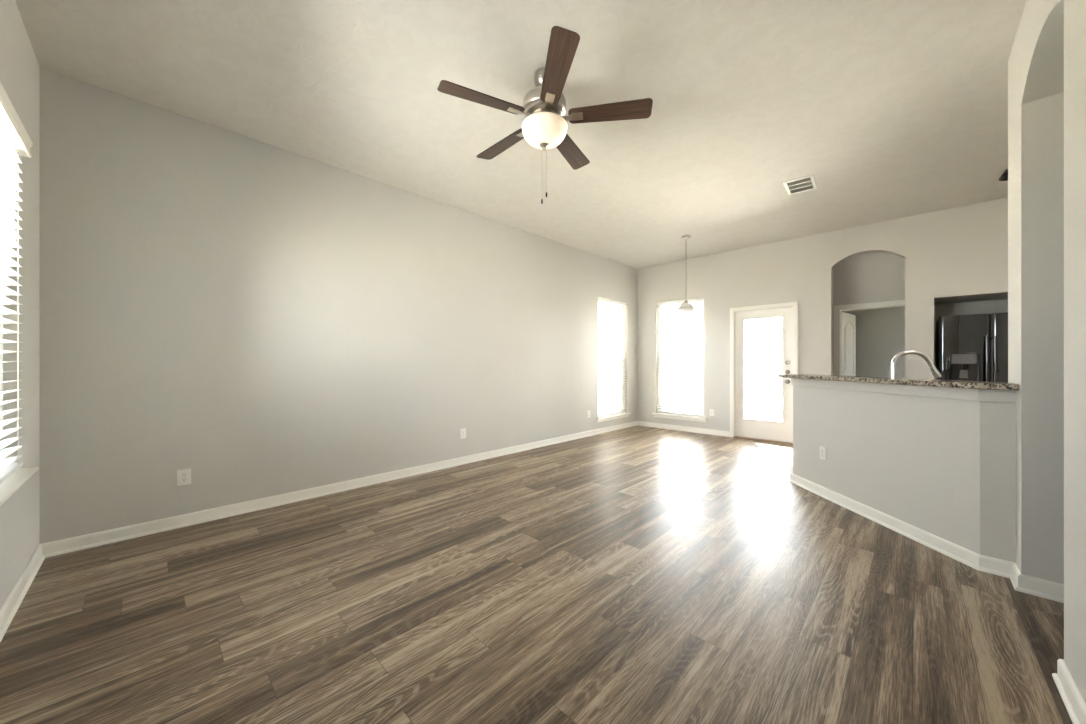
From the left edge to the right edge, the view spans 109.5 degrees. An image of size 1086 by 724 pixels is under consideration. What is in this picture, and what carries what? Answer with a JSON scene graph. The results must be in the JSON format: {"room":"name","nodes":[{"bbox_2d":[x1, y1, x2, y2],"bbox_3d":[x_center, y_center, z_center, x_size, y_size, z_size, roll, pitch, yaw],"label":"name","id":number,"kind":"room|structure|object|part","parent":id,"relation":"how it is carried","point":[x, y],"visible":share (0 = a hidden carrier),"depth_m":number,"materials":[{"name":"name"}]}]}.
{"room":"empty living room","nodes":[
{"label":"empty living room","id":0,"kind":"room"},
{"bbox_2d":[0,0,38,608],"bbox_3d":[-0.846,-0.314,0.062,6.500,3.048,0.150,0,0,44],"label":"wall","id":1,"kind":"structure","parent":0,"point":[19,66],"depth_m":2.09,"materials":[{"name":"paint"}]},
{"bbox_2d":[0,81,32,483],"bbox_3d":[-2.144,-0.295,1.485,1.045,1.560,0.075,0,0,44],"label":"window blind","id":2,"kind":"object","parent":1,"relation":"attached to","point":[15,141],"visible":1,"depth_m":1.70,"materials":[{"name":"plastic"}]},
{"bbox_3d":[-2.148,0.475,1.478,0.920,0.020,0.052,0,0,44],"label":"rail","id":3,"kind":"part","parent":2,"relation":"part of","materials":[{"name":"white plastic"}]},
{"bbox_3d":[-2.148,-1.030,1.478,0.920,0.051,0.056,0,0,44],"label":"head rail","id":4,"kind":"part","parent":2,"relation":"part of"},
{"bbox_3d":[-2.392,-0.270,1.715,0.002,1.480,0.059,0,0,44],"label":"ladder cord","id":5,"kind":"part","parent":2,"relation":"part of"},
{"bbox_2d":[0,466,38,505],"bbox_3d":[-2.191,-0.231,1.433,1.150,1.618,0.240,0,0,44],"label":"window sill","id":6,"kind":"structure","parent":1,"relation":"in","point":[8,487],"depth_m":1.67,"materials":[{"name":"plastic"}]},
{"bbox_2d":[0,544,44,641],"bbox_3d":[-1.574,1.167,0.892,4.300,0.087,0.024,0,0,44],"label":"baseboard","id":7,"kind":"structure","parent":1,"relation":"attached to","point":[16,596],"depth_m":1.96,"materials":[{"name":"white wood"}]},
{"bbox_2d":[39,67,636,543],"bbox_3d":[-0.696,-0.314,4.987,0.150,3.048,7.420,0,0,44],"label":"wall","id":8,"kind":"structure","parent":0,"point":[259,319],"depth_m":3.17,"materials":[{"name":"paint"}]},
{"bbox_2d":[177,468,190,485],"bbox_3d":[-2.663,0.847,2.849,0.009,0.118,0.077,0,0,44],"label":"wall outlet","id":9,"kind":"object","parent":8,"relation":"attached to","point":[184,475],"visible":1,"depth_m":2.85,"materials":[{"name":"plastic"}]},
{"bbox_2d":[41,421,637,557],"bbox_3d":[-0.633,1.167,4.926,0.024,0.087,7.120,0,0,44],"label":"baseboard","id":10,"kind":"structure","parent":8,"relation":"attached to","point":[49,549],"depth_m":3.21,"materials":[{"name":"white wood"}]},
{"bbox_2d":[460,428,465,438],"bbox_3d":[-0.956,0.846,4.605,0.009,0.118,0.077,0,0,44],"label":"wall outlet","id":11,"kind":"object","parent":8,"relation":"attached to","point":[462,431],"visible":1,"depth_m":4.60,"materials":[{"name":"plastic"}]},
{"bbox_2d":[596,301,630,422],"bbox_3d":[1.226,-0.064,6.926,0.200,2.153,1.040,0,0,44],"label":"window","id":12,"kind":"structure","parent":8,"relation":"in","point":[622,415],"depth_m":7.01,"materials":[{"name":"plastic"}]},
{"bbox_3d":[1.171,-0.583,6.979,0.004,0.961,0.766,0,0,44],"label":"pane","id":13,"kind":"part","parent":12,"relation":"part of","materials":[{"name":"clear glass"}]},
{"bbox_3d":[1.189,0.393,6.962,0.004,0.941,0.766,0,0,44],"label":"pane","id":14,"kind":"part","parent":12,"relation":"part of","materials":[{"name":"clear glass"}]},
{"bbox_3d":[1.171,-0.583,6.979,0.022,1.025,0.830,0,0,44],"label":"sash","id":15,"kind":"part","parent":12,"relation":"part of","materials":[{"name":"glass"}]},
{"bbox_3d":[1.189,0.393,6.962,0.022,1.005,0.830,0,0,44],"label":"sash","id":16,"kind":"part","parent":12,"relation":"part of","materials":[{"name":"glass"}]},
{"bbox_2d":[598,297,626,416],"bbox_3d":[1.234,-0.100,6.918,0.072,2.068,0.902,0,0,44],"label":"window blind","id":17,"kind":"object","parent":12,"relation":"attached to","point":[612,302],"visible":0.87,"depth_m":6.90,"materials":[{"name":"plastic"}]},
{"bbox_3d":[1.229,0.924,6.923,0.052,0.020,0.896,0,0,44],"label":"rail","id":18,"kind":"part","parent":17,"relation":"part of","materials":[{"name":"white plastic"}]},
{"bbox_3d":[1.229,-0.084,6.923,0.059,2.005,0.002,0,0,44],"label":"ladder cord","id":19,"kind":"part","parent":17,"relation":"part of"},
{"bbox_2d":[15,0,1025,268],"bbox_3d":[2.577,-1.898,3.583,6.800,0.120,9.970,0,0,44],"label":"ceiling","id":20,"kind":"structure","parent":0,"point":[895,109],"depth_m":2.60,"materials":[{"name":"paint"}]},
{"bbox_2d":[437,26,652,203],"bbox_3d":[-0.021,-1.458,2.488,1.240,0.761,1.294,0,0,44],"label":"ceiling fan","id":21,"kind":"object","parent":20,"relation":"hanging from","point":[544,127],"visible":1,"depth_m":2.35,"materials":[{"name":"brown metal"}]},
{"bbox_3d":[-0.356,-1.559,2.269,0.510,0.006,0.142,0,12,-27],"label":"blade","id":22,"kind":"part","parent":21,"relation":"part of","materials":[{"name":"brown wood"}]},
{"bbox_3d":[-0.280,-1.559,2.744,0.510,0.006,0.142,0,12,45],"label":"blade","id":23,"kind":"part","parent":21,"relation":"part of","materials":[{"name":"brown wood"}]},
{"bbox_3d":[0.010,-1.454,2.454,0.294,0.122,0.294,0,0,44],"label":"lamp shade","id":24,"kind":"part","parent":21,"relation":"part of","materials":[{"name":"white glass"}]},
{"bbox_3d":[0.021,-1.342,2.577,0.003,0.374,0.050,0,0,4],"label":"pull chain","id":25,"kind":"part","parent":21,"relation":"part of","materials":[{"name":"silver metal"}]},
{"bbox_3d":[0.073,-1.559,2.049,0.142,0.006,0.510,12,-2,-9],"label":"blade","id":26,"kind":"part","parent":21,"relation":"part of","materials":[{"name":"brown wood"}]},
{"bbox_3d":[0.196,-1.559,2.819,0.142,0.006,0.510,-13,-6,27],"label":"blade","id":27,"kind":"part","parent":21,"relation":"part of","materials":[{"name":"brown wood"}]},
{"bbox_3d":[0.414,-1.559,2.389,0.510,0.006,0.142,0,-12,9],"label":"blade","id":28,"kind":"part","parent":21,"relation":"part of","materials":[{"name":"brown wood"}]},
{"bbox_2d":[670,236,702,312],"bbox_3d":[2.087,-1.301,5.601,0.444,1.074,0.444,0,0,44],"label":"pendant lamp","id":29,"kind":"object","parent":20,"relation":"hanging from","point":[685,307],"visible":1,"depth_m":5.59,"materials":[{"name":"white glass"}]},
{"bbox_3d":[2.087,-0.822,5.601,0.444,0.116,0.444,0,0,44],"label":"lamp shade","id":30,"kind":"part","parent":29,"relation":"part of","materials":[{"name":"white glass"}]},
{"bbox_2d":[783,175,816,194],"bbox_3d":[2.657,-1.833,3.966,0.256,0.010,0.370,0,0,40],"label":"ceiling vent","id":31,"kind":"object","parent":20,"relation":"in","point":[807,183],"visible":1,"depth_m":3.96,"materials":[{"name":"plastic"}]},
{"bbox_2d":[999,169,1007,180],"bbox_3d":[4.465,-1.803,3.633,0.200,0.070,0.200,0,0,44],"label":"spotlight","id":32,"kind":"object","parent":20,"relation":"attached to","point":[1004,177],"visible":0.22,"depth_m":3.70,"materials":[{"name":"metal"}]},
{"bbox_2d":[0,425,1072,723],"bbox_3d":[2.577,1.260,3.583,6.800,0.100,9.970,0,0,44],"label":"floor","id":33,"kind":"structure","parent":0,"point":[637,574],"depth_m":1.83,"materials":[{"name":"brown wood"}]},
{"bbox_2d":[937,312,1007,381],"bbox_3d":[5.312,0.323,4.594,0.815,1.775,0.765,0,0,44],"label":"refrigerator","id":34,"kind":"object","parent":33,"relation":"on","point":[972,347],"visible":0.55,"depth_m":4.46,"materials":[{"name":"metal"}]},
{"bbox_3d":[4.949,-0.046,4.513,0.204,0.113,0.024,0,0,44],"label":"control panel","id":35,"kind":"part","parent":34,"relation":"part of","materials":[{"name":"grey plastic"}]},
{"bbox_3d":[4.968,0.013,4.535,0.404,1.155,0.080,0,0,44],"label":"door","id":36,"kind":"part","parent":34,"relation":"part of","materials":[{"name":"black metal"}]},
{"bbox_3d":[5.049,0.080,4.367,0.024,0.781,0.072,0,0,44],"label":"handle","id":37,"kind":"part","parent":34,"relation":"part of","materials":[{"name":"metal"}]},
{"bbox_3d":[5.092,0.080,4.325,0.024,0.781,0.072,0,0,44],"label":"handle","id":38,"kind":"part","parent":34,"relation":"part of","materials":[{"name":"silver metal"}]},
{"bbox_3d":[5.263,0.013,4.249,0.404,1.155,0.080,0,0,44],"label":"door","id":39,"kind":"part","parent":34,"relation":"part of","materials":[{"name":"metal"}]},
{"bbox_3d":[3.030,0.776,3.256,0.624,0.868,1.200,0,0,-1],"label":"cabinet","id":40,"kind":"object","parent":33,"relation":"on","visible":0},
{"bbox_3d":[3.023,0.323,3.285,1.377,0.035,1.377,0,0,44],"label":"countertop","id":41,"kind":"structure","parent":40,"relation":"on","visible":0},
{"bbox_2d":[891,350,941,377],"bbox_3d":[3.019,0.102,3.132,0.407,0.407,0.093,0,0,0],"label":"kitchen faucet","id":42,"kind":"object","parent":41,"relation":"on","point":[936,374],"visible":0.79,"depth_m":3.10,"materials":[{"name":"silver metal"}]},
{"bbox_2d":[637,197,1007,430],"bbox_3d":[4.222,-0.314,5.274,6.500,3.048,0.150,0,0,44],"label":"wall","id":43,"kind":"structure","parent":0,"point":[962,251],"depth_m":5.50,"materials":[{"name":"paint"}]},
{"bbox_2d":[652,301,706,421],"bbox_3d":[2.478,-0.064,6.936,1.013,2.153,0.200,0,0,44],"label":"window","id":44,"kind":"structure","parent":43,"relation":"in","point":[661,415],"depth_m":7.06,"materials":[{"name":"plastic"}]},
{"bbox_2d":[657,297,703,416],"bbox_3d":[2.470,-0.100,6.927,0.875,2.068,0.073,0,0,44],"label":"window blind","id":45,"kind":"object","parent":44,"relation":"attached to","point":[700,298],"visible":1,"depth_m":6.89,"materials":[{"name":"plastic"}]},
{"bbox_3d":[2.475,0.924,6.932,0.869,0.020,0.052,0,0,44],"label":"rail","id":46,"kind":"part","parent":45,"relation":"part of","materials":[{"name":"white plastic"}]},
{"bbox_3d":[2.705,-0.084,6.708,0.002,2.005,0.059,0,0,44],"label":"ladder cord","id":47,"kind":"part","parent":45,"relation":"part of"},
{"bbox_3d":[2.531,-0.583,6.990,0.803,1.025,0.022,0,0,44],"label":"sash","id":48,"kind":"part","parent":44,"relation":"part of","materials":[{"name":"glass"}]},
{"bbox_3d":[2.514,0.393,6.972,0.803,1.005,0.022,0,0,44],"label":"sash","id":49,"kind":"part","parent":44,"relation":"part of","materials":[{"name":"glass"}]},
{"bbox_2d":[638,421,729,436],"bbox_3d":[2.444,1.167,6.883,1.707,0.087,0.024,0,0,44],"label":"baseboard","id":50,"kind":"structure","parent":43,"relation":"attached to","point":[640,423],"depth_m":6.80,"materials":[{"name":"white wood"}]},
{"bbox_2d":[733,307,792,444],"bbox_3d":[3.447,0.188,6.008,0.835,2.045,0.180,0,0,44],"label":"door","id":51,"kind":"structure","parent":43,"relation":"in","point":[781,432],"depth_m":5.95,"materials":[{"name":"white wood"}]},
{"bbox_2d":[730,302,797,436],"bbox_3d":[3.452,0.154,6.013,0.947,2.111,0.166,0,0,44],"label":"trim","id":52,"kind":"structure","parent":43,"relation":"attached to","point":[794,305],"depth_m":6.24,"materials":[{"name":"white wood"}]},
{"bbox_2d":[934,293,1007,378],"bbox_3d":[5.434,0.135,4.689,1.246,2.150,0.700,0,0,44],"label":"wall niche","id":53,"kind":"object","parent":43,"relation":"in","point":[996,303],"visible":0.02,"depth_m":4.93,"materials":[{"name":"paint"}]},
{"bbox_2d":[833,252,904,374],"bbox_3d":[5.412,-0.314,5.422,2.700,3.048,0.120,0,0,44],"label":"wall","id":54,"kind":"structure","parent":0,"point":[875,276],"depth_m":5.81,"materials":[{"name":"paint"}]},
{"bbox_2d":[841,312,855,375],"bbox_3d":[5.070,0.189,6.388,0.780,2.018,0.160,0,0,-38],"label":"door","id":55,"kind":"structure","parent":54,"relation":"in","point":[848,321],"depth_m":6.33,"materials":[{"name":"white wood"}]},
{"bbox_3d":[5.083,-0.250,6.371,0.538,0.898,0.018,0,0,-38],"label":"arched panel","id":56,"kind":"part","parent":55,"relation":"part of","materials":[{"name":"white wood"}]},
{"bbox_2d":[834,300,904,374],"bbox_3d":[5.003,0.150,5.820,0.938,2.120,0.152,0,0,44],"label":"trim","id":57,"kind":"structure","parent":54,"relation":"attached to","point":[898,303],"depth_m":6.04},
{"bbox_2d":[841,306,904,377],"bbox_3d":[6.531,-0.314,6.587,2.920,3.048,0.150,0,0,44],"label":"wall","id":58,"kind":"structure","parent":0,"point":[880,332],"depth_m":6.93,"materials":[{"name":"paint"}]},
{"bbox_2d":[793,385,1015,562],"bbox_3d":[2.651,0.680,3.029,0.200,1.060,1.742,0,0,-1],"label":"wall","id":59,"kind":"structure","parent":0,"point":[943,468],"depth_m":2.59,"materials":[{"name":"paint"}]},
{"bbox_2d":[820,446,825,459],"bbox_3d":[2.540,0.818,3.487,0.009,0.118,0.077,0,0,-1],"label":"wall outlet","id":60,"kind":"object","parent":59,"relation":"attached to","point":[822,449],"visible":1,"depth_m":3.48,"materials":[{"name":"plastic"}]},
{"bbox_2d":[778,374,1019,390],"bbox_3d":[2.606,0.132,3.026,0.310,0.034,1.917,0,0,-1],"label":"countertop","id":61,"kind":"structure","parent":59,"relation":"on","point":[883,380],"depth_m":2.55,"materials":[{"name":"stone"}]},
{"bbox_2d":[791,378,1015,402],"bbox_3d":[2.544,0.188,3.019,0.109,0.075,1.759,0,0,-4],"label":"trim","id":62,"kind":"structure","parent":59,"relation":"attached to","point":[981,395],"depth_m":2.58,"materials":[{"name":"paint"}]},
{"bbox_2d":[789,474,1063,602],"bbox_3d":[2.672,1.167,2.626,0.543,0.087,2.604,0,0,-11],"label":"baseboard","id":63,"kind":"structure","parent":59,"relation":"attached to","point":[1027,584],"depth_m":2.39,"materials":[{"name":"white wood"}]},
{"bbox_2d":[1008,20,1063,583],"bbox_3d":[3.477,-0.314,1.424,2.200,3.048,0.410,0,0,44],"label":"wall","id":64,"kind":"structure","parent":0,"point":[1035,128],"depth_m":2.01,"materials":[{"name":"paint"}]},
{"bbox_2d":[1021,0,1085,702],"bbox_3d":[1.306,-0.314,0.662,0.150,3.048,3.710,0,0,44],"label":"wall","id":65,"kind":"structure","parent":0,"point":[1053,32],"depth_m":1.37,"materials":[{"name":"paint"}]},
{"bbox_2d":[1052,659,1085,723],"bbox_3d":[1.018,1.167,0.383,0.174,0.087,2.909,0,0,44],"label":"baseboard","id":66,"kind":"structure","parent":65,"relation":"attached to","point":[1075,705],"depth_m":1.35,"materials":[{"name":"white wood"}]},
{"label":"outside","id":67,"kind":"structure","parent":0,"visible":0},
{"bbox_2d":[663,384,781,417],"bbox_3d":[5.179,1.400,8.912,85.000,0.100,100.000,0,0,44],"label":"ground","id":68,"kind":"structure","parent":67,"point":[758,402],"depth_m":13.82,"materials":[{"name":"white"}]},
{"bbox_2d":[663,354,781,389],"bbox_3d":[11.019,0.420,19.867,36.099,1.860,0.170,0,0,44],"label":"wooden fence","id":69,"kind":"object","parent":68,"relation":"on","point":[762,371],"visible":0.06,"depth_m":20.04,"materials":[{"name":"green wood"}]},
{"bbox_3d":[8.697,0.420,22.082,0.120,1.860,0.108,0,0,44],"label":"post","id":70,"kind":"part","parent":69,"relation":"part of","materials":[{"name":"white wood"}]},
{"bbox_3d":[11.015,-0.250,19.933,36.000,0.090,0.038,0,0,44],"label":"rail","id":71,"kind":"part","parent":69,"relation":"part of","materials":[{"name":"white"}]},
{"bbox_3d":[11.015,0.350,19.933,36.000,0.090,0.038,0,0,44],"label":"rail","id":72,"kind":"part","parent":69,"relation":"part of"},
{"bbox_3d":[11.015,1.000,19.933,36.000,0.090,0.038,0,0,44],"label":"rail","id":73,"kind":"part","parent":69,"relation":"part of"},
{"bbox_2d":[671,408,781,420],"bbox_3d":[3.687,1.320,8.417,3.550,0.060,3.590,0,0,44],"label":"patio","id":74,"kind":"structure","parent":68,"relation":"on","point":[746,416],"depth_m":9.09,"materials":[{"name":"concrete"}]},
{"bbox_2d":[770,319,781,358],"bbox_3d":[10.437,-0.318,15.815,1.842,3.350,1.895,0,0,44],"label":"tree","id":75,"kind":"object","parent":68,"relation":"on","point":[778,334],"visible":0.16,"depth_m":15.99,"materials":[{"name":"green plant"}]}
]}

